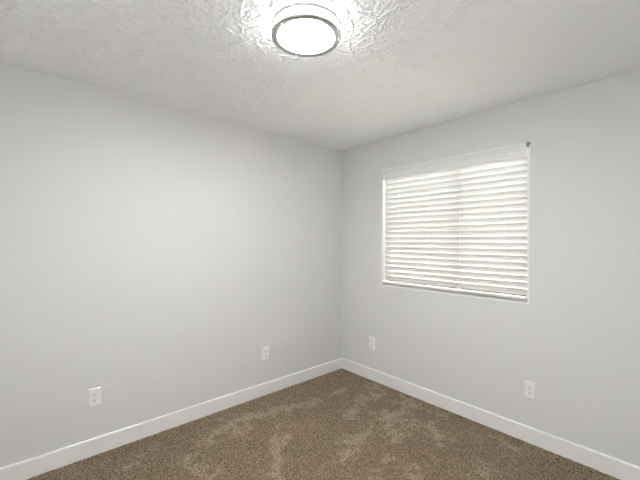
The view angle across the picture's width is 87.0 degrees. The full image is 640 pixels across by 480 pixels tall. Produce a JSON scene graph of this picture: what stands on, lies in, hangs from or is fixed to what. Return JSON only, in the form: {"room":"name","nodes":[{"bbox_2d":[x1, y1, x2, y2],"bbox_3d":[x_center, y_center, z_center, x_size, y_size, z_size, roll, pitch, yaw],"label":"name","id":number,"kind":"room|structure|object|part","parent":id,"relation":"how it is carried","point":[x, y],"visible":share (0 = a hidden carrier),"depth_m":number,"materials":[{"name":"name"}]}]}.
{"room":"empty bedroom","nodes":[
{"label":"empty bedroom","id":0,"kind":"room"},
{"bbox_2d":[0,62,342,467],"bbox_3d":[-1.087,0.200,2.701,3.750,2.550,0.150,0,0,-42],"label":"wall","id":1,"kind":"structure","parent":0,"point":[151,252],"depth_m":2.44,"materials":[{"name":"white paint"}]},
{"bbox_2d":[88,387,100,407],"bbox_3d":[-1.493,1.042,2.234,0.072,0.121,0.010,0,0,-42],"label":"wall outlet","id":2,"kind":"object","parent":1,"relation":"attached to","point":[94,394],"visible":1,"depth_m":2.23,"materials":[{"name":"white plastic"}]},
{"bbox_2d":[0,358,341,479],"bbox_3d":[-1.038,1.379,2.638,3.450,0.132,0.013,0,0,-42],"label":"baseboard","id":3,"kind":"structure","parent":1,"relation":"attached to","point":[37,465],"depth_m":2.44,"materials":[{"name":"white paint"}]},
{"bbox_2d":[262,346,268,360],"bbox_3d":[-0.503,1.048,3.116,0.072,0.121,0.010,0,0,-42],"label":"wall outlet","id":4,"kind":"object","parent":1,"relation":"attached to","point":[265,350],"visible":1,"depth_m":3.11,"materials":[{"name":"white plastic"}]},
{"bbox_2d":[0,0,639,150],"bbox_3d":[-0.049,-1.071,1.548,3.652,0.130,3.152,0,0,-42],"label":"ceiling","id":5,"kind":"structure","parent":0,"point":[397,67],"depth_m":1.84,"materials":[{"name":"white paint"}]},
{"bbox_2d":[271,1,340,57],"bbox_3d":[-0.064,-0.968,1.569,0.320,0.088,0.320,0,0,-42],"label":"ceiling light","id":6,"kind":"object","parent":5,"relation":"attached to","point":[304,28],"visible":1,"depth_m":1.51,"materials":[{"name":"brushed nickel"},{"name":"frosted glass"}]},
{"bbox_2d":[278,20,334,53],"bbox_3d":[-0.064,-0.936,1.569,0.267,0.012,0.267,0,0,-42],"label":"diffuser","id":7,"kind":"object","parent":6,"relation":"attached to","point":[294,36],"depth_m":1.55,"materials":[{"name":"white glass"}]},
{"bbox_2d":[26,368,620,479],"bbox_3d":[-0.061,1.428,1.542,3.496,0.021,2.996,0,0,-42],"label":"floor","id":8,"kind":"structure","parent":0,"point":[340,424],"depth_m":2.32,"materials":[{"name":"carpet"}]},
{"bbox_2d":[342,69,639,466],"bbox_3d":[1.288,0.212,2.743,0.150,2.550,2.950,0,0,-42],"label":"wall","id":9,"kind":"structure","parent":0,"point":[577,338],"depth_m":2.32,"materials":[{"name":"white paint"}]},
{"bbox_2d":[369,336,374,349],"bbox_3d":[0.532,1.059,3.465,0.010,0.121,0.072,0,0,-42],"label":"wall outlet","id":10,"kind":"object","parent":9,"relation":"attached to","point":[371,339],"visible":1,"depth_m":3.46,"materials":[{"name":"white plastic"}]},
{"bbox_2d":[381,145,529,304],"bbox_3d":[1.105,-0.120,2.937,0.139,1.162,1.316,0,0,-42],"label":"window","id":11,"kind":"structure","parent":9,"relation":"in","point":[511,300],"depth_m":2.75,"materials":[{"name":"white plastic"}]},
{"bbox_3d":[1.083,0.454,2.920,0.088,0.014,1.289,0,0,-42],"label":"sill","id":12,"kind":"part","parent":11,"relation":"part of","materials":[{"name":"white plastic"}]},
{"bbox_2d":[381,142,528,299],"bbox_3d":[1.068,-0.135,2.916,0.077,1.132,1.294,0,0,-42],"label":"window blind","id":13,"kind":"object","parent":11,"relation":"attached to","point":[483,189],"visible":0.98,"depth_m":2.80,"materials":[{"name":"white plastic"}]},
{"bbox_3d":[0.974,-0.122,3.031,0.029,1.071,0.002,0,0,-42],"label":"ladder cord","id":14,"kind":"part","parent":13,"relation":"part of","materials":[{"name":"white fabric"}]},
{"bbox_3d":[1.074,0.421,2.913,0.051,0.020,1.274,0,0,-42],"label":"rail","id":15,"kind":"part","parent":13,"relation":"part of","materials":[{"name":"white plastic"}]},
{"bbox_3d":[1.170,-0.122,2.811,0.029,1.071,0.002,0,0,-42],"label":"ladder cord","id":16,"kind":"part","parent":13,"relation":"part of","materials":[{"name":"white fabric"}]},
{"bbox_2d":[342,358,639,479],"bbox_3d":[1.224,1.391,2.683,0.013,0.132,2.943,0,0,-42],"label":"baseboard","id":17,"kind":"structure","parent":9,"relation":"attached to","point":[617,468],"depth_m":2.48,"materials":[{"name":"white paint"}]},
{"bbox_2d":[524,380,535,399],"bbox_3d":[1.489,1.065,2.391,0.010,0.121,0.072,0,0,-42],"label":"wall outlet","id":18,"kind":"object","parent":9,"relation":"attached to","point":[529,387],"visible":1,"depth_m":2.39,"materials":[{"name":"white plastic"}]},
{"label":"outside","id":19,"kind":"structure","parent":0,"visible":0},
{"bbox_3d":[6.528,1.850,7.386,13.830,0.150,21.000,0,0,-42],"label":"ground","id":20,"kind":"structure","parent":19,"visible":0},
{"bbox_2d":[393,220,526,288],"bbox_3d":[0.567,0.619,6.763,0.030,2.290,11.990,0,0,-42],"label":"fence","id":21,"kind":"object","parent":20,"relation":"on","point":[426,220],"depth_m":5.12,"materials":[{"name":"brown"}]}
]}

